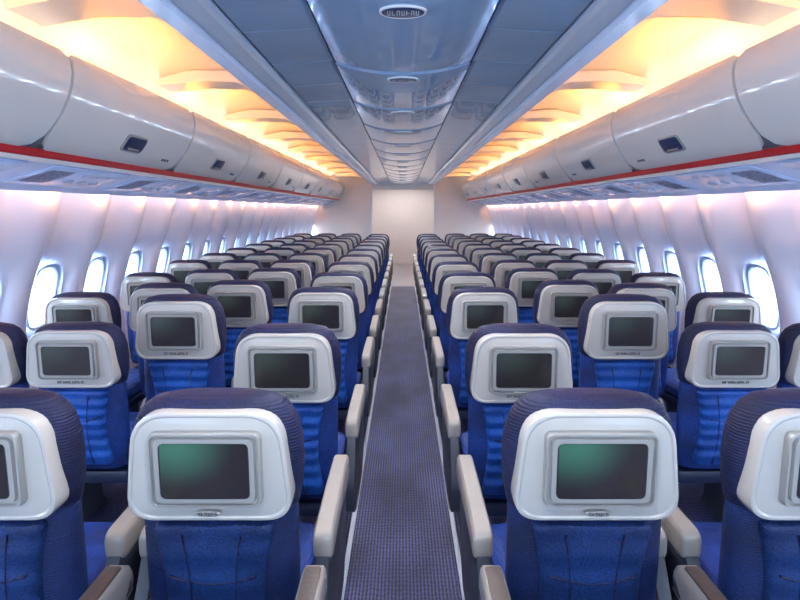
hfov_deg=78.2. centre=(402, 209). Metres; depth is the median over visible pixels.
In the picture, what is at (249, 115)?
trim
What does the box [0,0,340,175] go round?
ceiling
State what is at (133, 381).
seat cushion
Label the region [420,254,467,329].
passenger seat
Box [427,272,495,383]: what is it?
passenger seat
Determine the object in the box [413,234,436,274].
passenger seat
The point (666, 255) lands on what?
window
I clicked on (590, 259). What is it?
passenger seat
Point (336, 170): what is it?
trim
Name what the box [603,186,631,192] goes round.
speaker grille
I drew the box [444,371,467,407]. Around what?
seat cushion
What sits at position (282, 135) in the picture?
trim
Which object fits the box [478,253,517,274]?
passenger seat
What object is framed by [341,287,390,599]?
trim
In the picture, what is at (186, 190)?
speaker grille
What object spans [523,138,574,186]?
bin
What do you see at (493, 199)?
panel
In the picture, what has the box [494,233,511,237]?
passenger seat
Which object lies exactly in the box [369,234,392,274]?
passenger seat
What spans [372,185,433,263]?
wall
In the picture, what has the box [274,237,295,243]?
passenger seat
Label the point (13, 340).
passenger seat
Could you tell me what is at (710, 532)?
seat cushion
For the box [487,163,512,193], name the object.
bin
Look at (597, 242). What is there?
window
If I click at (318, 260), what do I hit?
passenger seat
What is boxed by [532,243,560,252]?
passenger seat
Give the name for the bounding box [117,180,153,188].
speaker grille
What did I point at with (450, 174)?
trim
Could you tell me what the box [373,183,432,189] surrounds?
trim
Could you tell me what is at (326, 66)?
ceiling
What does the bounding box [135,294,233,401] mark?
passenger seat
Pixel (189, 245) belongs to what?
window
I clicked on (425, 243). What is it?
passenger seat
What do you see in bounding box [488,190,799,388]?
wall
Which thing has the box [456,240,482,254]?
passenger seat
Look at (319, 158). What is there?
trim
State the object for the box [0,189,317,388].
wall
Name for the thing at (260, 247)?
passenger seat
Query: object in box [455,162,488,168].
trim
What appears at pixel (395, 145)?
badge
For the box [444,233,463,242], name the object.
passenger seat
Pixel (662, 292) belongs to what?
passenger seat
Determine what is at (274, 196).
panel
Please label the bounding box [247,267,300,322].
passenger seat
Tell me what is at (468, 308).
passenger seat
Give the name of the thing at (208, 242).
window
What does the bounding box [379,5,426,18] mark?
badge
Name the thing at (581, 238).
window
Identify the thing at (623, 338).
passenger seat
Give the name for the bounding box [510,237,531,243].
passenger seat
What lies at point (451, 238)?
passenger seat
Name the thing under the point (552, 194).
speaker grille
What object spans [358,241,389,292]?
passenger seat
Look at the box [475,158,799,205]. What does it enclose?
trim
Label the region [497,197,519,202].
panel
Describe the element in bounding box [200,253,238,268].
passenger seat
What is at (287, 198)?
panel
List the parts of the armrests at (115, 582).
armrest, armrest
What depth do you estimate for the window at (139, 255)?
4.67 m
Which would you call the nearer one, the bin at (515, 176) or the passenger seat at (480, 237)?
the bin at (515, 176)
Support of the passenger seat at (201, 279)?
on the floor
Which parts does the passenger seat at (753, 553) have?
armrest, backrest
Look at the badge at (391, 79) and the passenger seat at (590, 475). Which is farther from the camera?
the badge at (391, 79)
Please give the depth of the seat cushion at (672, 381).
3.44 m
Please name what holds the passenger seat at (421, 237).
on the floor
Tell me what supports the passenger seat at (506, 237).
on the floor
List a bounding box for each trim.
[0,143,338,200]
[0,152,336,200]
[0,157,330,205]
[4,0,163,26]
[155,69,254,92]
[223,109,294,124]
[262,131,317,142]
[287,145,332,154]
[304,155,342,162]
[317,162,350,168]
[327,168,356,173]
[335,173,361,177]
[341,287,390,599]
[371,186,372,233]
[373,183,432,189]
[415,287,464,599]
[433,186,434,233]
[444,173,470,177]
[449,168,478,173]
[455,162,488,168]
[463,155,501,162]
[467,144,799,200]
[469,153,799,200]
[473,145,518,154]
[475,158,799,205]
[488,131,543,142]
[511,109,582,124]
[551,69,650,92]
[642,0,799,26]
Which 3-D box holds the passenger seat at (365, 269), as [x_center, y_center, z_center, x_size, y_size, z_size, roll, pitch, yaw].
[-0.495,1.061,4.823,0.570,1.168,0.705,0,0,0]
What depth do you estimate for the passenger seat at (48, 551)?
1.28 m
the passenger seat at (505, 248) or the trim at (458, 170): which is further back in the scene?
the trim at (458, 170)
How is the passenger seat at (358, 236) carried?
on the floor
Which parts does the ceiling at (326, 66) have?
rail, panel, rail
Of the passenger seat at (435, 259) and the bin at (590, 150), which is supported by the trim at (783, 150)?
the bin at (590, 150)
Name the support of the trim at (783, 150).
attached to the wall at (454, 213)
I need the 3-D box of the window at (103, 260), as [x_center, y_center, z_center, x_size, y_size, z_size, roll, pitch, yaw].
[-2.518,0.610,4.000,0.134,0.468,0.297,0,0,0]
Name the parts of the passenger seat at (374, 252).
backrest, armrest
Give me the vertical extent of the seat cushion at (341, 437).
0.125 m
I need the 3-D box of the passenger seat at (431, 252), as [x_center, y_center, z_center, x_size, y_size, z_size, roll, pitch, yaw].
[0.495,1.061,6.343,0.570,1.168,0.705,0,0,0]
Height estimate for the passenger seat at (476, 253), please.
1.168 m
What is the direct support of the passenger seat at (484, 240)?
on the floor
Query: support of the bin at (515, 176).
on the trim at (783, 150)
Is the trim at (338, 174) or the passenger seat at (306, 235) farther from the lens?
the trim at (338, 174)
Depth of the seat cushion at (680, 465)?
2.48 m
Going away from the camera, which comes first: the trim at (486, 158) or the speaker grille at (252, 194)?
the speaker grille at (252, 194)
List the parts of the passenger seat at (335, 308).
seat frame, backrest, armrest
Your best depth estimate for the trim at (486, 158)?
8.85 m
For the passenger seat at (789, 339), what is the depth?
2.32 m
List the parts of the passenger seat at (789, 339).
backrest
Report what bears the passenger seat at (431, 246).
on the floor
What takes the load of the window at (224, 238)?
in the wall at (37, 228)
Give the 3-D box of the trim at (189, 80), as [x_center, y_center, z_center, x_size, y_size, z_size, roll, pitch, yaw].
[-1.352,-0.873,3.536,0.991,0.245,0.270,0,0,14]
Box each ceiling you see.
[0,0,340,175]
[138,0,667,184]
[465,9,799,175]
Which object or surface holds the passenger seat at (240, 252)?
on the floor
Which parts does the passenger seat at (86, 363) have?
backrest, leg, seat frame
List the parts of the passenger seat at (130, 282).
backrest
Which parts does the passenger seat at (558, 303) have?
backrest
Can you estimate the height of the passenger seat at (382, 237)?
1.168 m
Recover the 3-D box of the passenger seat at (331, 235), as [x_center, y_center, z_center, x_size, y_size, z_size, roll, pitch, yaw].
[-1.560,1.061,10.275,0.452,1.168,0.650,0,0,0]
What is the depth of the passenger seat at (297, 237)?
9.23 m
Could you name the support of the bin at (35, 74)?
on the trim at (22, 150)
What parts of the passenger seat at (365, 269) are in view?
backrest, armrest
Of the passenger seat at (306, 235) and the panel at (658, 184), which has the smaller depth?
the panel at (658, 184)
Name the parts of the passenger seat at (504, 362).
armrest, backrest, seat frame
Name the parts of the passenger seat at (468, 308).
armrest, backrest, seat frame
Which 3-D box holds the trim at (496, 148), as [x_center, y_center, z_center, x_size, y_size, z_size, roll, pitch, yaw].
[1.352,-0.873,7.586,0.991,0.245,0.270,0,0,-14]
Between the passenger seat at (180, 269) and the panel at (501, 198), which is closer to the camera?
the passenger seat at (180, 269)
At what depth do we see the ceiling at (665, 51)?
3.37 m
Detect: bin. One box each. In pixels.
[0,21,71,145]
[21,54,193,169]
[166,111,250,180]
[231,138,282,186]
[269,153,303,190]
[293,163,318,193]
[309,170,329,195]
[322,175,337,197]
[330,179,344,198]
[461,179,475,198]
[468,175,483,197]
[476,170,496,195]
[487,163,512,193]
[502,153,536,190]
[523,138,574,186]
[555,111,639,180]
[612,54,784,169]
[734,24,799,145]
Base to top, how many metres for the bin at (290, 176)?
0.471 m
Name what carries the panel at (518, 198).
attached to the wall at (737, 230)
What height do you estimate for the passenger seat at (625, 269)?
1.168 m
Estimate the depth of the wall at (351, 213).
13.40 m
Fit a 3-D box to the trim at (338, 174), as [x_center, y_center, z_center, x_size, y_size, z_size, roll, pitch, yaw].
[-1.352,-0.873,12.986,0.991,0.245,0.270,0,0,14]
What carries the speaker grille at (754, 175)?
attached to the panel at (743, 176)
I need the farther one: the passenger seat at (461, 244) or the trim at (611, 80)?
the passenger seat at (461, 244)
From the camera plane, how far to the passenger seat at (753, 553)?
1.28 m
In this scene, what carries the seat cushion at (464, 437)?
on the passenger seat at (504, 362)
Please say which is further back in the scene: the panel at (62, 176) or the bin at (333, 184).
the bin at (333, 184)
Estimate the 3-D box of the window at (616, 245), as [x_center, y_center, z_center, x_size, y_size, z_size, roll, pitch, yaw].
[2.518,0.610,5.650,0.134,0.468,0.297,0,0,0]
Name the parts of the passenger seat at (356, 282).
backrest, armrest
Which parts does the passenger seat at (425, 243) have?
backrest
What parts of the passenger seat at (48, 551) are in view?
backrest, armrest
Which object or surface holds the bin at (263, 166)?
on the trim at (22, 150)
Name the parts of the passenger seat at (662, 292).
backrest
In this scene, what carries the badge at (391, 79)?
attached to the ceiling at (326, 66)
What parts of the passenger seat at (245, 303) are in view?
backrest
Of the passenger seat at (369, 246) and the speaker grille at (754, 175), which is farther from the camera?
the passenger seat at (369, 246)
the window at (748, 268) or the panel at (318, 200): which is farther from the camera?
the panel at (318, 200)
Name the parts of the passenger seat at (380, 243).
backrest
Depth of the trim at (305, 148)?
7.50 m
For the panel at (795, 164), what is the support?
attached to the wall at (737, 230)
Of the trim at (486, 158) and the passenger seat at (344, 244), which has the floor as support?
the passenger seat at (344, 244)
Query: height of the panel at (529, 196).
0.090 m
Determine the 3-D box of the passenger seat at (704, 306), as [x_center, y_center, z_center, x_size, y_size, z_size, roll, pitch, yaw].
[2.040,1.084,3.365,0.452,1.121,0.650,0,0,0]
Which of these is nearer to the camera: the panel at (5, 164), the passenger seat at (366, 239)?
the panel at (5, 164)
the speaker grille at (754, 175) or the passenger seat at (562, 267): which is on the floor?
the passenger seat at (562, 267)
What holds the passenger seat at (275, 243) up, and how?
on the floor
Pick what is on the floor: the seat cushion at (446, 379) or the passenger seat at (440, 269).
the passenger seat at (440, 269)
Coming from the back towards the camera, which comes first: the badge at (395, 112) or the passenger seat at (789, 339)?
the badge at (395, 112)
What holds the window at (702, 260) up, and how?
in the wall at (737, 230)
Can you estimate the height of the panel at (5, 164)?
0.090 m
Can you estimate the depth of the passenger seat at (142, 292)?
3.16 m
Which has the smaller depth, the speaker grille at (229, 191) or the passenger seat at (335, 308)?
the passenger seat at (335, 308)
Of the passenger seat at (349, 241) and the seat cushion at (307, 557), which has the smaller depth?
the seat cushion at (307, 557)
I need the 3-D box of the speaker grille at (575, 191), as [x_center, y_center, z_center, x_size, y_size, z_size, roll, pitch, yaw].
[1.972,-0.185,5.430,0.193,0.059,0.200,0,0,0]
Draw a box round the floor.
[85,264,720,599]
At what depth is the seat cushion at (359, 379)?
3.46 m
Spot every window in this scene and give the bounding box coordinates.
[27,263,62,330]
[89,256,107,291]
[130,251,142,272]
[161,246,169,272]
[186,243,192,258]
[205,240,210,253]
[220,237,225,252]
[234,235,238,247]
[567,235,571,247]
[580,237,585,252]
[595,240,600,253]
[613,243,619,258]
[636,246,644,272]
[663,251,675,272]
[698,256,716,291]
[743,263,778,330]
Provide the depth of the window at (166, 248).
5.23 m
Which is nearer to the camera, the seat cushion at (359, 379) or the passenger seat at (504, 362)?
the passenger seat at (504, 362)
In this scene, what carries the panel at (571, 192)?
attached to the wall at (737, 230)
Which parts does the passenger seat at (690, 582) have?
armrest, armrest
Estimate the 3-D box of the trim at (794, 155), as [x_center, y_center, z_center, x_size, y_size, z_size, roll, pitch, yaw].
[1.769,-0.244,5.890,0.042,0.018,14.980,0,0,0]
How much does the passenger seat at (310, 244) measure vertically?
1.168 m
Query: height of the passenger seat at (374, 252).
1.168 m
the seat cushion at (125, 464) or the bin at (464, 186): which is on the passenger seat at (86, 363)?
the seat cushion at (125, 464)
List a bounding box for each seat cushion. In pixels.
[84,522,113,587]
[102,412,138,468]
[126,368,140,397]
[299,523,314,578]
[338,371,361,407]
[338,432,345,454]
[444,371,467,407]
[460,432,467,454]
[491,523,506,578]
[665,368,679,397]
[667,412,703,468]
[692,522,721,587]
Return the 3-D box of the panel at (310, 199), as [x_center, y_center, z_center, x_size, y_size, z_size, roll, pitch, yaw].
[-1.974,-0.190,10.150,0.289,0.090,0.720,0,0,0]
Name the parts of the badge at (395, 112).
plate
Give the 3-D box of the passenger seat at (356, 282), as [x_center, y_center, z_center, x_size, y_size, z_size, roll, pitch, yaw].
[-0.495,1.061,4.043,0.570,1.168,0.705,0,0,0]
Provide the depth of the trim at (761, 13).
2.20 m
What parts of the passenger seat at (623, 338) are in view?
backrest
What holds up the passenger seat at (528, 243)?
on the floor
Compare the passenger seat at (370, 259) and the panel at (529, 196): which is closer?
the passenger seat at (370, 259)
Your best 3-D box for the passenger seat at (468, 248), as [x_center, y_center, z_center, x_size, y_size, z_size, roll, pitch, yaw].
[1.048,1.061,7.263,0.496,1.168,0.705,0,0,0]
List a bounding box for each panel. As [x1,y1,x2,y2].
[0,158,27,171]
[2,166,129,187]
[106,177,187,192]
[166,184,225,195]
[207,188,251,197]
[236,191,271,199]
[256,194,286,200]
[273,196,297,201]
[286,197,308,202]
[297,198,316,202]
[307,199,322,203]
[483,199,498,203]
[489,198,508,202]
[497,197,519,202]
[508,196,532,201]
[519,194,549,200]
[534,191,569,199]
[554,188,598,197]
[580,184,639,195]
[618,177,699,192]
[676,166,799,187]
[778,159,799,169]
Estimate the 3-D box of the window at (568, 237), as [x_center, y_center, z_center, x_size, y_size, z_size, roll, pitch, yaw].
[2.518,0.610,7.300,0.134,0.468,0.297,0,0,0]
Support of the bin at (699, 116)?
on the trim at (783, 150)
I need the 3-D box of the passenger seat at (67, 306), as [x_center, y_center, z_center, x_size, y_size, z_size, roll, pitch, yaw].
[-2.040,1.084,3.365,0.452,1.121,0.650,0,0,0]
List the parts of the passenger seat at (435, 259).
armrest, backrest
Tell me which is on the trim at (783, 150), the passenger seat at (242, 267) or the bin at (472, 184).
the bin at (472, 184)
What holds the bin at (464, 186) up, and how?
on the trim at (783, 150)
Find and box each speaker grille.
[18,170,74,182]
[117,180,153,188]
[174,186,202,192]
[213,190,234,195]
[240,193,257,197]
[548,193,565,197]
[571,190,592,195]
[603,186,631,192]
[652,180,688,188]
[731,170,787,182]
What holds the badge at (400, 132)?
attached to the ceiling at (326, 66)
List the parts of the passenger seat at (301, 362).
seat frame, backrest, armrest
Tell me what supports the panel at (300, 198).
attached to the wall at (37, 228)
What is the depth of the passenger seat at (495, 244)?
7.69 m
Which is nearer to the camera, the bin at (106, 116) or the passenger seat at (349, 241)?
the bin at (106, 116)
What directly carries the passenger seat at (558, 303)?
on the floor
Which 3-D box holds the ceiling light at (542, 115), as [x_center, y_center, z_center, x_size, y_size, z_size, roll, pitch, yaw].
[1.352,-0.873,4.886,0.991,0.245,0.270,0,0,-14]
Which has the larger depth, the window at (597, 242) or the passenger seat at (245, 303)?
the window at (597, 242)
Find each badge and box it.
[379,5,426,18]
[387,77,418,82]
[391,111,414,114]
[394,131,411,133]
[395,145,410,146]
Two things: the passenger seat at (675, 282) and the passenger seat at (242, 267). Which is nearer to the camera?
the passenger seat at (675, 282)
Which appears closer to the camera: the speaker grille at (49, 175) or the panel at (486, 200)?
the speaker grille at (49, 175)
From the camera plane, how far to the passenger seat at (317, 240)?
8.45 m
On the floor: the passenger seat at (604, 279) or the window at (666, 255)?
the passenger seat at (604, 279)
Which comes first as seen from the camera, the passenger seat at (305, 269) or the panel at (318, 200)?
the passenger seat at (305, 269)
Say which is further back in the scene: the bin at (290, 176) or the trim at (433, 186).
the trim at (433, 186)
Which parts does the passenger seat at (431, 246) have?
armrest, backrest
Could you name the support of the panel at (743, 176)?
attached to the wall at (737, 230)
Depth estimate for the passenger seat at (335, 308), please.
3.00 m
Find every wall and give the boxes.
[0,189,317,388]
[311,174,371,239]
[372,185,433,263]
[434,174,494,239]
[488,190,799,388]
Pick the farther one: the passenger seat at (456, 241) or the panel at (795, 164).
the passenger seat at (456, 241)
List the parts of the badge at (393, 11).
plate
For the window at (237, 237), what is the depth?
7.43 m
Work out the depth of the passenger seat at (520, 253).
6.17 m
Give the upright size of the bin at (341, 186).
0.471 m
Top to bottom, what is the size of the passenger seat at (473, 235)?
1.168 m
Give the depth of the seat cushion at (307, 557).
1.72 m
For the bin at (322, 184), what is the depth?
9.64 m
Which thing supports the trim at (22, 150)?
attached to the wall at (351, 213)
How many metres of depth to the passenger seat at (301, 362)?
2.02 m
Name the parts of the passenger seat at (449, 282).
armrest, backrest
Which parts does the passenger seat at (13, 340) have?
backrest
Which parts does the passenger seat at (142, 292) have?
backrest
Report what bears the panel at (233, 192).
attached to the wall at (37, 228)
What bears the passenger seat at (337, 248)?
on the floor
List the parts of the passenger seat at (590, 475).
armrest, backrest, armrest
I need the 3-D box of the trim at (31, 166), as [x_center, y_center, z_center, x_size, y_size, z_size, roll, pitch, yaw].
[-1.980,-0.203,5.890,0.430,0.183,14.980,0,0,0]
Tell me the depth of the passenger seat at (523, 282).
4.00 m
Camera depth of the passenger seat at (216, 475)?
1.26 m
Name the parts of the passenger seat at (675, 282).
backrest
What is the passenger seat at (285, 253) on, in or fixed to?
on the floor
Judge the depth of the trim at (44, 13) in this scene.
2.20 m
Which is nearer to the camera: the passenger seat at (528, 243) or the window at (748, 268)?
the window at (748, 268)
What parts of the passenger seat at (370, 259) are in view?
backrest, armrest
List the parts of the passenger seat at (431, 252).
armrest, backrest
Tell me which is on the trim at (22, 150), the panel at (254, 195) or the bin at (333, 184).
the bin at (333, 184)
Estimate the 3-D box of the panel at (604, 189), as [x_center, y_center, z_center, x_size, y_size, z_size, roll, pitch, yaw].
[1.974,-0.190,4.750,0.289,0.090,0.720,0,0,0]
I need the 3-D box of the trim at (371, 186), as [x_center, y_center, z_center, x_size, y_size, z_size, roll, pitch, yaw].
[-0.855,0.495,13.430,0.050,2.300,0.120,0,0,0]
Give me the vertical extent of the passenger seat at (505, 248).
1.168 m
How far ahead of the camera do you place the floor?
2.84 m
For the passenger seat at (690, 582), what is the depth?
1.23 m
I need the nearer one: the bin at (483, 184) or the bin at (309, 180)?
the bin at (309, 180)
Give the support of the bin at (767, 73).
on the trim at (783, 150)
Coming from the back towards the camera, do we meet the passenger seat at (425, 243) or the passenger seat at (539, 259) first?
the passenger seat at (425, 243)
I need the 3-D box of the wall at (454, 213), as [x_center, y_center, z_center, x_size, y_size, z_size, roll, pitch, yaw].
[1.705,0.245,13.430,1.690,2.800,0.060,0,0,0]
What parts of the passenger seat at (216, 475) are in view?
armrest, backrest, armrest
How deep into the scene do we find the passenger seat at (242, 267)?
4.65 m
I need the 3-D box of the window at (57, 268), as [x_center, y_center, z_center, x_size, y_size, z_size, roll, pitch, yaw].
[-2.518,0.610,3.450,0.134,0.468,0.297,0,0,0]
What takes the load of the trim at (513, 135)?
attached to the ceiling at (665, 51)
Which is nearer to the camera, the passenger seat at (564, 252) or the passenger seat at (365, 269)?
the passenger seat at (365, 269)
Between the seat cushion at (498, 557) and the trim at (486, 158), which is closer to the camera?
the seat cushion at (498, 557)
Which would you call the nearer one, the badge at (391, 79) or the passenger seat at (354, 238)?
the badge at (391, 79)
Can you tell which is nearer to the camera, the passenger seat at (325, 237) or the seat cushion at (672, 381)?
the seat cushion at (672, 381)
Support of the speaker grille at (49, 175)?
attached to the panel at (62, 176)
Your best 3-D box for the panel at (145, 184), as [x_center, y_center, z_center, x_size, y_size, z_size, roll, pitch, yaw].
[-1.974,-0.190,3.850,0.289,0.090,0.720,0,0,0]
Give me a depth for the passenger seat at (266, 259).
5.41 m
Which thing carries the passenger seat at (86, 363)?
on the floor
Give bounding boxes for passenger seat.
[0,322,29,387]
[0,388,144,599]
[26,321,138,521]
[45,292,145,411]
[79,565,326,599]
[120,272,177,407]
[127,388,349,599]
[129,283,198,402]
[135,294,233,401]
[166,259,212,282]
[185,269,239,294]
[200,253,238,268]
[207,280,272,387]
[218,259,262,279]
[225,247,257,258]
[233,323,365,515]
[244,253,282,267]
[245,243,273,252]
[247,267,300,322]
[261,240,285,247]
[264,247,296,259]
[270,259,314,287]
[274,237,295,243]
[280,243,307,252]
[285,235,304,239]
[287,287,374,419]
[288,253,327,274]
[292,240,316,247]
[294,233,311,237]
[302,237,324,243]
[302,247,336,266]
[310,272,378,383]
[311,235,330,240]
[314,243,343,261]
[318,233,336,238]
[323,240,349,254]
[326,261,382,349]
[330,237,353,248]
[336,235,357,245]
[338,254,385,329]
[342,233,361,242]
[346,248,387,315]
[353,244,388,303]
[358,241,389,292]
[362,238,390,286]
[365,236,391,279]
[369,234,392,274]
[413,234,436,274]
[414,236,440,279]
[415,238,443,286]
[416,241,447,292]
[417,244,452,303]
[418,248,459,315]
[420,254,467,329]
[423,261,479,349]
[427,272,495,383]
[431,287,518,419]
[440,323,572,515]
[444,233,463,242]
[448,235,469,245]
[452,237,475,248]
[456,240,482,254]
[456,388,678,599]
[462,243,491,261]
[469,233,487,238]
[469,247,503,266]
[475,235,494,240]
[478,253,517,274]
[479,565,726,599]
[481,237,503,243]
[489,240,513,247]
[491,259,535,287]
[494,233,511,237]
[498,243,525,252]
[501,235,520,239]
[505,267,558,322]
[509,247,541,259]
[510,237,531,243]
[520,240,544,247]
[523,253,561,267]
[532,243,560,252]
[533,280,598,387]
[543,259,587,279]
[548,247,580,258]
[566,269,620,293]
[567,253,605,268]
[572,294,668,400]
[593,259,639,282]
[607,283,676,402]
[628,272,685,407]
[659,292,760,411]
[661,388,799,599]
[667,321,779,521]
[776,323,799,387]
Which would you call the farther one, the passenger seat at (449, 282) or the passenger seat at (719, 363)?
the passenger seat at (449, 282)
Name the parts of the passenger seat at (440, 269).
armrest, backrest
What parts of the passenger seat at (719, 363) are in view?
seat frame, leg, backrest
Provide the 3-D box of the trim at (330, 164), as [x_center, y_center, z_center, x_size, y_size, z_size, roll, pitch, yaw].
[-1.352,-0.873,10.286,0.991,0.245,0.270,0,0,14]
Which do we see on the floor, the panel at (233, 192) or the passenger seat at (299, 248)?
the passenger seat at (299, 248)
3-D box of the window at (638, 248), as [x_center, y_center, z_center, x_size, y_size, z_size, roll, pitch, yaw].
[2.518,0.610,5.100,0.134,0.468,0.297,0,0,0]
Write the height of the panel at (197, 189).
0.090 m
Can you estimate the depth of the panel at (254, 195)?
6.47 m
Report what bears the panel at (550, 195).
attached to the wall at (737, 230)
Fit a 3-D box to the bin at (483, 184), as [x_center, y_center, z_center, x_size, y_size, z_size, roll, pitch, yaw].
[1.854,-0.520,9.735,0.612,0.471,1.346,0,0,0]
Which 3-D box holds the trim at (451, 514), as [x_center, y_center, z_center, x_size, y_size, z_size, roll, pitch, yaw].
[0.262,1.641,4.500,0.024,0.009,12.200,0,0,0]
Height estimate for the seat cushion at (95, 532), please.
0.125 m
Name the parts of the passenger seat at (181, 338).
backrest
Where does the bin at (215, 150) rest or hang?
on the trim at (22, 150)
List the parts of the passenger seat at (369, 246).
backrest, armrest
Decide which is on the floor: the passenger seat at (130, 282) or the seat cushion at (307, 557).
the passenger seat at (130, 282)
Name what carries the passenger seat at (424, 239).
on the floor
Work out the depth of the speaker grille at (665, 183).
3.61 m

